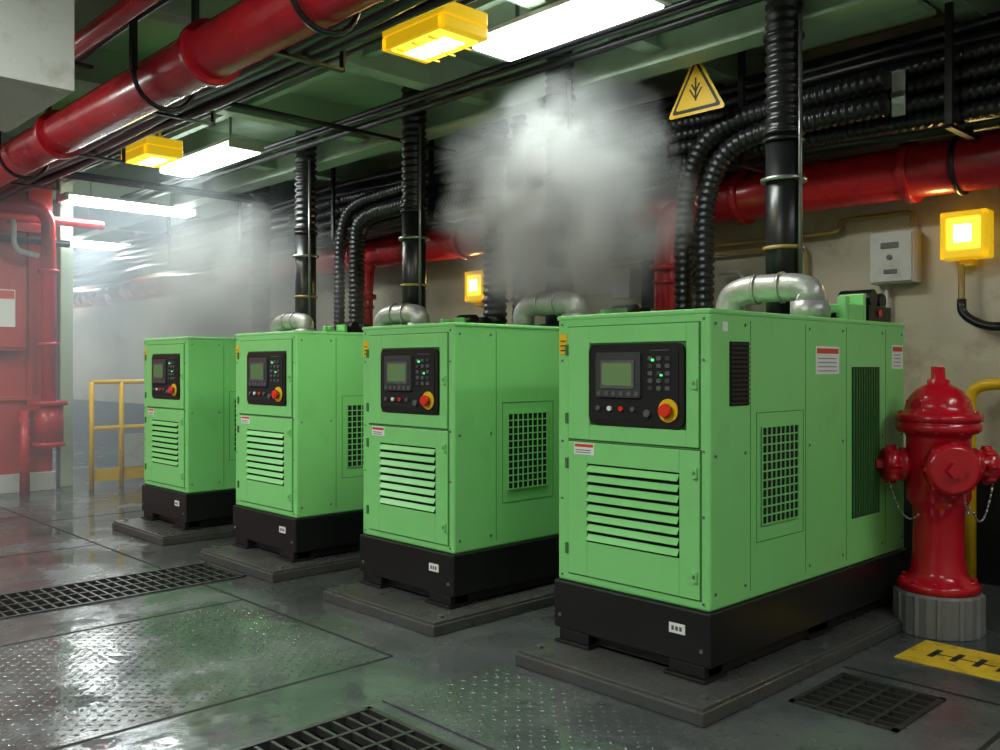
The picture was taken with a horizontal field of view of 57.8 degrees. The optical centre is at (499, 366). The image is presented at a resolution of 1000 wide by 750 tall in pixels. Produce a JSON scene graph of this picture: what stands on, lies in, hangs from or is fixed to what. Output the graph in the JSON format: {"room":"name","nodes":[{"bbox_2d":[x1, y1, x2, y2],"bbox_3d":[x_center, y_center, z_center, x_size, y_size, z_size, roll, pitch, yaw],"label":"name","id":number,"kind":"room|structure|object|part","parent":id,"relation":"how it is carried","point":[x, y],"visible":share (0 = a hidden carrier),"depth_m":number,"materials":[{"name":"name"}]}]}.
{"room":"mechanical room","nodes":[
{"label":"mechanical room","id":0,"kind":"room"},
{"bbox_2d":[0,181,52,474],"bbox_3d":[-7.577,-0.465,7.849,6.920,3.670,0.120,0,0,-44],"label":"wall","id":1,"kind":"structure","parent":0,"point":[13,364],"depth_m":9.96,"materials":[{"name":"red metal"}]},
{"bbox_2d":[0,266,26,350],"bbox_3d":[-5.342,-0.630,9.765,0.400,0.900,0.205,0,0,-44],"label":"upper cabinet","id":2,"kind":"object","parent":1,"relation":"attached to","point":[13,280],"visible":1,"depth_m":9.74,"materials":[{"name":"red metal"}]},
{"bbox_2d":[0,188,54,493],"bbox_3d":[-6.100,-0.330,9.126,3.020,3.400,0.080,0,0,-44],"label":"trim","id":3,"kind":"structure","parent":1,"relation":"attached to","point":[9,483],"depth_m":9.99,"materials":[{"name":"red paint"}]},
{"bbox_2d":[0,438,999,749],"bbox_3d":[-5.079,1.478,7.252,9.900,0.224,22.700,0,0,-44],"label":"floor","id":4,"kind":"structure","parent":0,"point":[773,722],"depth_m":4.23,"materials":[{"name":"metal"}]},
{"bbox_2d":[0,198,67,494],"bbox_3d":[-5.280,-0.217,9.622,1.290,3.175,0.380,0,0,-44],"label":"red standpipe","id":5,"kind":"object","parent":4,"relation":"on","point":[48,412],"visible":1,"depth_m":9.86,"materials":[{"name":"metal"}]},
{"bbox_2d":[0,211,104,247],"bbox_3d":[-5.617,-1.505,9.402,2.900,0.330,0.150,0,0,-44],"label":"pipe","id":6,"kind":"object","parent":5,"relation":"attached to","point":[21,217],"visible":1,"depth_m":9.93,"materials":[{"name":"metal"}]},
{"bbox_2d":[6,219,39,257],"bbox_3d":[-5.165,-1.395,9.815,0.285,0.430,0.180,0,0,-44],"label":"vent pipe","id":7,"kind":"object","parent":6,"relation":"attached to","point":[12,222],"visible":0.97,"depth_m":9.70,"materials":[{"name":"grey metal"}]},
{"bbox_2d":[56,178,72,486],"bbox_3d":[-5.002,-0.465,10.408,0.140,3.670,0.150,0,0,-44],"label":"steel column","id":8,"kind":"structure","parent":4,"relation":"on","point":[64,256],"depth_m":10.35,"materials":[{"name":"grey metal"}]},
{"bbox_2d":[89,379,143,489],"bbox_3d":[-3.712,0.757,10.986,2.458,1.225,0.056,0,0,-44],"label":"guard rail","id":9,"kind":"object","parent":4,"relation":"on","point":[131,446],"visible":0.41,"depth_m":10.36,"materials":[{"name":"metal"}]},
{"bbox_2d":[0,562,246,619],"bbox_3d":[-3.081,1.381,4.949,3.400,0.038,0.570,0,0,-44],"label":"floor drain grate","id":10,"kind":"object","parent":4,"relation":"in","point":[39,600],"visible":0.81,"depth_m":5.59,"materials":[{"name":"metal"}]},
{"bbox_2d":[112,518,232,545],"bbox_3d":[-2.082,1.329,8.105,2.350,0.082,1.015,0,0,-44],"label":"plinth","id":11,"kind":"object","parent":4,"relation":"on","point":[161,532],"visible":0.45,"depth_m":7.25,"materials":[{"name":"concrete"}]},
{"bbox_2d":[141,130,370,530],"bbox_3d":[-2.099,-0.490,8.165,2.012,3.580,0.869,0,0,-44],"label":"diesel generator","id":12,"kind":"object","parent":4,"relation":"on","point":[190,382],"visible":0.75,"depth_m":7.43,"materials":[{"name":"green paint"},{"name":"black enamel"},{"name":"black plastic"}]},
{"bbox_3d":[-2.775,0.075,7.500,0.010,0.520,0.720,0,0,-44],"label":"door","id":13,"kind":"part","parent":12,"relation":"part of","materials":[{"name":"green metal"}]},
{"bbox_3d":[-2.774,0.656,7.498,0.010,0.617,0.725,0,0,-44],"label":"door","id":14,"kind":"part","parent":12,"relation":"part of","materials":[{"name":"green metal"}]},
{"bbox_3d":[-2.770,0.079,7.456,0.062,0.361,0.518,0,0,-44],"label":"control panel","id":15,"kind":"part","parent":12,"relation":"part of","materials":[{"name":"black plastic"}]},
{"bbox_3d":[-2.084,1.123,8.180,1.960,0.225,0.869,0,0,-44],"label":"frame","id":16,"kind":"part","parent":12,"relation":"part of","materials":[{"name":"black metal"}]},
{"bbox_3d":[-2.084,-0.230,8.180,1.938,0.024,0.853,0,0,-44],"label":"canopy lid","id":17,"kind":"part","parent":12,"relation":"part of","materials":[{"name":"green metal"}]},
{"bbox_2d":[234,399,235,451],"bbox_3d":[-2.080,0.480,7.591,0.326,0.436,0.010,0,0,-44],"label":"grille","id":18,"kind":"object","parent":12,"relation":"attached to","point":[234,399],"depth_m":7.48,"materials":[{"name":"green metal"}]},
{"bbox_2d":[250,186,271,332],"bbox_3d":[-2.683,-0.457,10.171,0.247,3.654,0.247,0,0,-17],"label":"riser pipe","id":19,"kind":"object","parent":4,"relation":"on","point":[261,274],"visible":0.48,"depth_m":10.08,"materials":[{"name":"metal"}]},
{"bbox_2d":[200,545,359,582],"bbox_3d":[-0.947,1.329,6.921,2.350,0.082,1.015,0,0,-44],"label":"plinth","id":20,"kind":"object","parent":4,"relation":"on","point":[260,563],"visible":0.41,"depth_m":6.09,"materials":[{"name":"concrete"}]},
{"bbox_2d":[232,706,463,749],"bbox_3d":[-0.973,1.381,2.779,1.840,0.038,0.620,0,0,-44],"label":"floor drain grate","id":21,"kind":"object","parent":4,"relation":"in","point":[377,721],"visible":1,"depth_m":3.37,"materials":[{"name":"metal"}]},
{"bbox_2d":[232,86,490,562],"bbox_3d":[-0.964,-0.490,6.981,2.012,3.580,0.869,0,0,-44],"label":"diesel generator","id":22,"kind":"object","parent":4,"relation":"on","point":[299,394],"visible":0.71,"depth_m":6.28,"materials":[{"name":"green paint"},{"name":"black enamel"},{"name":"steel"}]},
{"bbox_3d":[-1.641,0.075,6.316,0.010,0.520,0.720,0,0,-44],"label":"door","id":23,"kind":"part","parent":22,"relation":"part of","materials":[{"name":"green metal"}]},
{"bbox_3d":[-1.639,0.656,6.314,0.010,0.617,0.725,0,0,-44],"label":"door","id":24,"kind":"part","parent":22,"relation":"part of","materials":[{"name":"green metal"}]},
{"bbox_3d":[-1.635,0.079,6.272,0.062,0.361,0.518,0,0,-44],"label":"control panel","id":25,"kind":"part","parent":22,"relation":"part of","materials":[{"name":"black plastic"}]},
{"bbox_3d":[-0.949,1.123,6.996,1.960,0.225,0.869,0,0,-44],"label":"frame","id":26,"kind":"part","parent":22,"relation":"part of","materials":[{"name":"black metal"}]},
{"bbox_3d":[-0.949,-0.230,6.996,1.938,0.024,0.853,0,0,-44],"label":"canopy lid","id":27,"kind":"part","parent":22,"relation":"part of","materials":[{"name":"green metal"}]},
{"bbox_2d":[347,404,362,466],"bbox_3d":[-0.946,0.480,6.407,0.326,0.436,0.010,0,0,-44],"label":"grille","id":28,"kind":"object","parent":22,"relation":"attached to","point":[354,411],"depth_m":6.34,"materials":[{"name":"green metal"}]},
{"bbox_2d":[0,603,735,749],"bbox_3d":[-0.469,1.363,3.088,5.742,0.013,3.032,0,0,25],"label":"tread pattern","id":29,"kind":"object","parent":4,"relation":"on","point":[328,664],"visible":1,"depth_m":3.89,"materials":[{"name":"metal"}]},
{"bbox_2d":[333,182,402,329],"bbox_3d":[-1.234,-0.189,8.841,0.226,3.078,1.282,0,0,-40],"label":"corrugated hose","id":30,"kind":"object","parent":4,"relation":"on","point":[381,208],"visible":0.55,"depth_m":9.06,"materials":[{"name":"black rubber"}]},
{"bbox_2d":[323,581,554,636],"bbox_3d":[0.160,1.329,5.766,2.350,0.082,1.015,0,0,-44],"label":"plinth","id":31,"kind":"object","parent":4,"relation":"on","point":[395,605],"visible":0.38,"depth_m":4.98,"materials":[{"name":"concrete"}]},
{"bbox_2d":[481,119,508,323],"bbox_3d":[-0.040,-0.457,7.441,0.227,3.654,0.227,0,0,-17],"label":"corrugated hose","id":32,"kind":"object","parent":4,"relation":"on","point":[494,239],"visible":0.41,"depth_m":7.36,"materials":[{"name":"rubber"}]},
{"bbox_2d":[0,507,999,749],"bbox_3d":[-3.038,1.369,5.122,9.500,0.002,16.400,0,0,-44],"label":"floor seams","id":33,"kind":"object","parent":4,"relation":"on","point":[994,738],"visible":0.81,"depth_m":4.20,"materials":[{"name":"black metal"}]},
{"bbox_2d":[359,49,650,609],"bbox_3d":[0.143,-0.490,5.826,2.012,3.580,0.869,0,0,-44],"label":"diesel generator","id":34,"kind":"object","parent":4,"relation":"on","point":[461,419],"visible":0.76,"depth_m":5.17,"materials":[{"name":"green painted metal"},{"name":"black enamel"},{"name":"black plastic"}]},
{"bbox_3d":[-0.534,0.075,5.160,0.010,0.520,0.720,0,0,-44],"label":"door","id":35,"kind":"part","parent":34,"relation":"part of","materials":[{"name":"green metal"}]},
{"bbox_3d":[-0.532,0.656,5.159,0.010,0.617,0.725,0,0,-44],"label":"door","id":36,"kind":"part","parent":34,"relation":"part of","materials":[{"name":"green metal"}]},
{"bbox_3d":[-0.528,0.079,5.117,0.062,0.361,0.518,0,0,-44],"label":"control panel","id":37,"kind":"part","parent":34,"relation":"part of","materials":[{"name":"black plastic"}]},
{"bbox_3d":[0.158,1.123,5.840,1.960,0.225,0.869,0,0,-44],"label":"frame","id":38,"kind":"part","parent":34,"relation":"part of","materials":[{"name":"black metal"}]},
{"bbox_3d":[0.158,-0.230,5.840,1.938,0.024,0.853,0,0,-44],"label":"canopy lid","id":39,"kind":"part","parent":34,"relation":"part of","materials":[{"name":"green metal"}]},
{"bbox_2d":[508,411,547,489],"bbox_3d":[0.162,0.480,5.251,0.326,0.436,0.010,0,0,-44],"label":"grille","id":40,"kind":"object","parent":34,"relation":"attached to","point":[527,430],"depth_m":5.25,"materials":[{"name":"green metal"}]},
{"bbox_2d":[510,114,528,321],"bbox_3d":[0.155,-0.457,7.282,0.148,3.654,0.148,0,0,-17],"label":"riser pipe","id":41,"kind":"object","parent":4,"relation":"on","point":[519,237],"visible":0.46,"depth_m":7.23,"materials":[{"name":"metal"}]},
{"bbox_2d":[73,130,999,326],"bbox_3d":[-1.845,-0.058,10.351,0.490,2.755,22.300,0,0,-44],"label":"pipe","id":42,"kind":"object","parent":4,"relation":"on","point":[910,172],"visible":0.59,"depth_m":6.87,"materials":[{"name":"metal"}]},
{"bbox_2d":[401,135,969,251],"bbox_3d":[1.021,-1.240,7.523,0.511,0.386,5.390,0,0,-44],"label":"clamps","id":43,"kind":"object","parent":42,"relation":"attached to","point":[954,139],"visible":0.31,"depth_m":5.48,"materials":[{"name":"black metal"}]},
{"bbox_2d":[382,664,743,749],"bbox_3d":[0.685,1.365,2.956,0.640,0.010,2.720,0,0,-44],"label":"deck plate","id":44,"kind":"object","parent":4,"relation":"on","point":[602,732],"visible":1,"depth_m":3.52,"materials":[{"name":"metal"}]},
{"bbox_2d":[515,604,901,727],"bbox_3d":[1.267,1.329,4.611,2.350,0.082,1.015,0,0,-44],"label":"plinth","id":45,"kind":"object","parent":4,"relation":"on","point":[635,680],"visible":0.51,"depth_m":3.91,"materials":[{"name":"concrete"}]},
{"bbox_2d":[555,0,906,684],"bbox_3d":[1.250,-0.490,4.671,2.012,3.580,0.869,0,0,-44],"label":"diesel generator","id":46,"kind":"object","parent":4,"relation":"on","point":[725,504],"visible":0.98,"depth_m":4.12,"materials":[{"name":"green paint"},{"name":"black enamel"},{"name":"black rubber"}]},
{"bbox_3d":[0.573,0.075,4.005,0.010,0.520,0.720,0,0,-44],"label":"door","id":47,"kind":"part","parent":46,"relation":"part of","materials":[{"name":"green metal"}]},
{"bbox_3d":[0.575,0.656,4.003,0.010,0.617,0.725,0,0,-44],"label":"door","id":48,"kind":"part","parent":46,"relation":"part of","materials":[{"name":"green metal"}]},
{"bbox_3d":[0.579,0.079,3.962,0.062,0.361,0.518,0,0,-44],"label":"control panel","id":49,"kind":"part","parent":46,"relation":"part of","materials":[{"name":"black plastic"}]},
{"bbox_3d":[1.265,-0.230,4.685,1.938,0.024,0.853,0,0,-44],"label":"canopy lid","id":50,"kind":"part","parent":46,"relation":"part of","materials":[{"name":"green metal"}]},
{"bbox_3d":[1.265,1.123,4.685,1.960,0.225,0.869,0,0,-44],"label":"frame","id":51,"kind":"part","parent":46,"relation":"part of","materials":[{"name":"black metal"}]},
{"bbox_2d":[761,423,798,525],"bbox_3d":[1.268,0.480,4.096,0.326,0.436,0.010,0,0,-44],"label":"grille","id":52,"kind":"object","parent":46,"relation":"attached to","point":[779,441],"depth_m":4.09,"materials":[{"name":"green metal"}]},
{"bbox_2d":[852,367,879,518],"bbox_3d":[1.904,0.385,4.705,0.320,0.770,0.010,0,0,-44],"label":"radiator grille","id":53,"kind":"object","parent":46,"relation":"attached to","point":[865,380],"depth_m":4.70,"materials":[{"name":"green metal"}]},
{"bbox_2d":[674,66,891,309],"bbox_3d":[1.698,-0.184,5.706,0.180,3.067,1.488,0,0,-42],"label":"corrugated hose","id":54,"kind":"object","parent":4,"relation":"on","point":[874,106],"visible":0.53,"depth_m":5.94,"materials":[{"name":"black rubber"}]},
{"bbox_2d":[789,672,945,732],"bbox_3d":[1.508,1.381,3.716,0.480,0.038,0.440,0,0,-44],"label":"floor drain grate","id":55,"kind":"object","parent":4,"relation":"on","point":[893,708],"visible":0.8,"depth_m":3.71,"materials":[{"name":"metal"}]},
{"bbox_2d":[876,367,999,641],"bbox_3d":[2.296,0.684,4.706,0.532,1.371,0.523,0,0,-28],"label":"fire hydrant","id":56,"kind":"object","parent":4,"relation":"on","point":[937,599],"visible":1,"depth_m":4.60,"materials":[{"name":"red metal"}]},
{"bbox_2d":[965,378,999,577],"bbox_3d":[4.162,0.692,4.401,0.072,1.255,3.595,0,0,-44],"label":"pipe","id":57,"kind":"object","parent":4,"relation":"on","point":[976,388],"visible":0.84,"depth_m":5.64,"materials":[{"name":"metal"}]},
{"bbox_2d":[1,0,999,251],"bbox_3d":[-5.079,-2.105,7.252,9.700,0.390,22.500,0,0,-44],"label":"ceiling","id":58,"kind":"structure","parent":0,"point":[715,42],"depth_m":6.73,"materials":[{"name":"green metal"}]},
{"bbox_2d":[0,0,77,131],"bbox_3d":[-2.527,-1.770,4.227,0.760,1.040,1.060,0,0,-44],"label":"ventilation duct","id":59,"kind":"object","parent":58,"relation":"attached to","point":[37,36],"visible":1,"depth_m":4.03,"materials":[{"name":"grey metal"}]},
{"bbox_2d":[73,233,140,249],"bbox_3d":[-6.067,-2.064,13.992,1.740,0.469,0.360,0,0,-44],"label":"lamp","id":60,"kind":"object","parent":58,"relation":"attached to","point":[82,243],"visible":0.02,"depth_m":13.76,"materials":[{"name":"grey paint"}]},
{"bbox_2d":[73,239,127,249],"bbox_3d":[-6.067,-1.865,13.992,1.650,0.070,0.350,0,0,-44],"label":"diffuser","id":61,"kind":"object","parent":60,"relation":"attached to","point":[82,243],"depth_m":13.76,"materials":[{"name":"white plastic"}]},
{"bbox_2d":[57,182,198,217],"bbox_3d":[-4.302,-2.064,10.559,1.540,0.469,0.280,0,0,-44],"label":"lamp","id":62,"kind":"object","parent":58,"relation":"attached to","point":[71,198],"visible":0.83,"depth_m":10.41,"materials":[{"name":"glowing white light diffuser"},{"name":"white paint"}]},
{"bbox_2d":[62,194,194,217],"bbox_3d":[-4.302,-1.865,10.559,1.450,0.070,0.270,0,0,-44],"label":"diffuser","id":63,"kind":"object","parent":62,"relation":"attached to","point":[88,200],"depth_m":10.45,"materials":[{"name":"white plastic"}]},
{"bbox_2d":[121,131,182,167],"bbox_3d":[-2.801,-1.970,7.288,0.300,0.661,0.500,0,0,-44],"label":"warning lamp","id":64,"kind":"object","parent":58,"relation":"hanging from","point":[150,151],"visible":0.8,"depth_m":7.15,"materials":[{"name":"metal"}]},
{"bbox_2d":[0,0,360,179],"bbox_3d":[-2.164,-1.851,5.336,0.380,0.879,4.140,0,0,-44],"label":"hangers","id":65,"kind":"object","parent":58,"relation":"hanging from","point":[133,24],"visible":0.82,"depth_m":4.88,"materials":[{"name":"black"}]},
{"bbox_2d":[0,0,383,187],"bbox_3d":[-1.478,-1.617,4.429,0.595,0.365,13.240,0,0,-44],"label":"pipe","id":66,"kind":"object","parent":65,"relation":"hanging from","point":[210,52],"visible":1,"depth_m":4.63,"materials":[{"name":"metal"}]},
{"bbox_2d":[158,117,263,177],"bbox_3d":[-2.720,-2.095,8.446,0.320,0.409,1.490,0,0,-44],"label":"lamp","id":67,"kind":"object","parent":58,"relation":"attached to","point":[230,150],"visible":0.8,"depth_m":8.21,"materials":[{"name":"grey paint"}]},
{"bbox_2d":[161,141,259,177],"bbox_3d":[-2.720,-1.925,8.446,0.310,0.070,1.400,0,0,-44],"label":"diffuser","id":68,"kind":"object","parent":67,"relation":"attached to","point":[218,154],"depth_m":8.31,"materials":[{"name":"white plastic"}]},
{"bbox_2d":[0,0,456,202],"bbox_3d":[-1.448,-1.938,4.485,1.415,0.705,13.202,0,0,-44],"label":"cable bundle","id":69,"kind":"object","parent":58,"relation":"hanging from","point":[387,14],"visible":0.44,"depth_m":5.18,"materials":[{"name":"black rubber"}]},
{"bbox_2d":[43,0,764,202],"bbox_3d":[0.017,-1.927,5.799,2.350,0.175,13.150,0,0,-44],"label":"conduit","id":70,"kind":"object","parent":58,"relation":"attached to","point":[165,187],"visible":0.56,"depth_m":6.59,"materials":[{"name":"black metal"}]},
{"bbox_2d":[382,1,487,63],"bbox_3d":[-0.339,-1.964,4.661,0.300,0.671,0.500,0,0,-44],"label":"warning lamp","id":71,"kind":"object","parent":58,"relation":"hanging from","point":[453,27],"visible":0.98,"depth_m":4.55,"materials":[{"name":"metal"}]},
{"bbox_2d":[73,1,999,287],"bbox_3d":[-2.107,-1.810,10.169,0.530,0.980,22.400,0,0,-44],"label":"cable tray","id":72,"kind":"object","parent":58,"relation":"hanging from","point":[949,23],"visible":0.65,"depth_m":7.10,"materials":[{"name":"black metal"}]},
{"bbox_2d":[73,12,999,287],"bbox_3d":[-1.949,-1.650,10.071,0.394,0.616,21.764,0,0,-44],"label":"cable bundle","id":73,"kind":"object","parent":72,"relation":"on","point":[221,238],"visible":0.46,"depth_m":7.53,"materials":[{"name":"black rubber"}]},
{"bbox_2d":[286,37,999,243],"bbox_3d":[1.529,-1.580,6.148,0.125,0.432,11.240,0,0,-44],"label":"conduit","id":74,"kind":"object","parent":72,"relation":"on","point":[460,190],"visible":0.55,"depth_m":6.45,"materials":[{"name":"black metal"}]},
{"bbox_2d":[890,69,904,116],"bbox_3d":[2.299,-1.580,5.229,0.024,0.260,0.080,0,0,-44],"label":"clip","id":75,"kind":"object","parent":74,"relation":"attached to","point":[897,94],"visible":1,"depth_m":5.22,"materials":[{"name":"grey paint"}]},
{"bbox_2d":[469,0,671,61],"bbox_3d":[0.357,-2.099,5.120,0.320,0.399,1.260,0,0,-44],"label":"lamp","id":76,"kind":"object","parent":58,"relation":"attached to","point":[561,21],"visible":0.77,"depth_m":5.07,"materials":[{"name":"glowing white plastic diffuser"},{"name":"white painted metal"}]},
{"bbox_2d":[669,63,724,119],"bbox_3d":[1.270,-1.963,5.857,0.024,0.654,0.420,0,0,-44],"label":"sign","id":77,"kind":"object","parent":58,"relation":"hanging from","point":[698,93],"visible":0.84,"depth_m":5.85,"materials":[{"name":"yellow paint"}]},
{"bbox_2d":[803,0,935,49],"bbox_3d":[2.039,-2.130,5.243,0.340,0.320,0.810,0,0,-44],"label":"beam","id":78,"kind":"structure","parent":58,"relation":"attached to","point":[921,9],"depth_m":5.20,"materials":[{"name":"metal"}]},
{"bbox_2d":[73,16,999,456],"bbox_3d":[-1.542,-0.465,10.642,0.100,3.670,22.500,0,0,-44],"label":"wall","id":79,"kind":"structure","parent":0,"point":[108,339],"depth_m":7.06,"materials":[{"name":"beige paint"}]},
{"bbox_2d":[465,270,483,306],"bbox_3d":[-0.215,-0.775,9.005,0.150,0.350,0.280,0,0,-44],"label":"wall lamp","id":80,"kind":"object","parent":79,"relation":"attached to","point":[474,281],"visible":0.66,"depth_m":8.96,"materials":[{"name":"yellow paint"}]},
{"bbox_2d":[73,399,999,585],"bbox_3d":[-1.589,0.995,10.597,0.030,0.750,22.500,0,0,-44],"label":"baseboard","id":81,"kind":"structure","parent":79,"relation":"attached to","point":[106,413],"depth_m":6.06,"materials":[{"name":"black concrete"}]},
{"bbox_2d":[613,259,714,309],"bbox_3d":[1.289,-0.680,7.399,0.299,0.400,0.900,0,0,-44],"label":"junction box","id":82,"kind":"object","parent":79,"relation":"attached to","point":[628,283],"visible":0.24,"depth_m":7.59,"materials":[{"name":"grey paint"}]},
{"bbox_2d":[506,210,914,310],"bbox_3d":[2.037,-0.238,6.730,0.086,1.615,5.900,0,0,-44],"label":"conduit","id":83,"kind":"object","parent":79,"relation":"attached to","point":[905,212],"visible":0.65,"depth_m":6.88,"materials":[{"name":"brown metal"}]},
{"bbox_2d":[870,230,921,285],"bbox_3d":[2.647,-0.730,6.075,0.169,0.340,0.290,0,0,-44],"label":"electrical box","id":84,"kind":"object","parent":79,"relation":"attached to","point":[895,257],"visible":1,"depth_m":6.01,"materials":[{"name":"grey paint"}]},
{"bbox_2d":[940,208,993,267],"bbox_3d":[2.940,-0.805,5.712,0.150,0.350,0.280,0,0,-44],"label":"wall lamp","id":85,"kind":"object","parent":79,"relation":"attached to","point":[966,236],"visible":0.97,"depth_m":5.65,"materials":[{"name":"yellow paint"}]},
{"bbox_2d":[957,264,999,330],"bbox_3d":[3.102,-0.626,5.595,0.116,0.808,0.509,0,0,-44],"label":"cable loop","id":86,"kind":"object","parent":85,"relation":"hanging from","point":[962,310],"visible":1,"depth_m":5.71,"materials":[{"name":"black rubber"}]}
]}

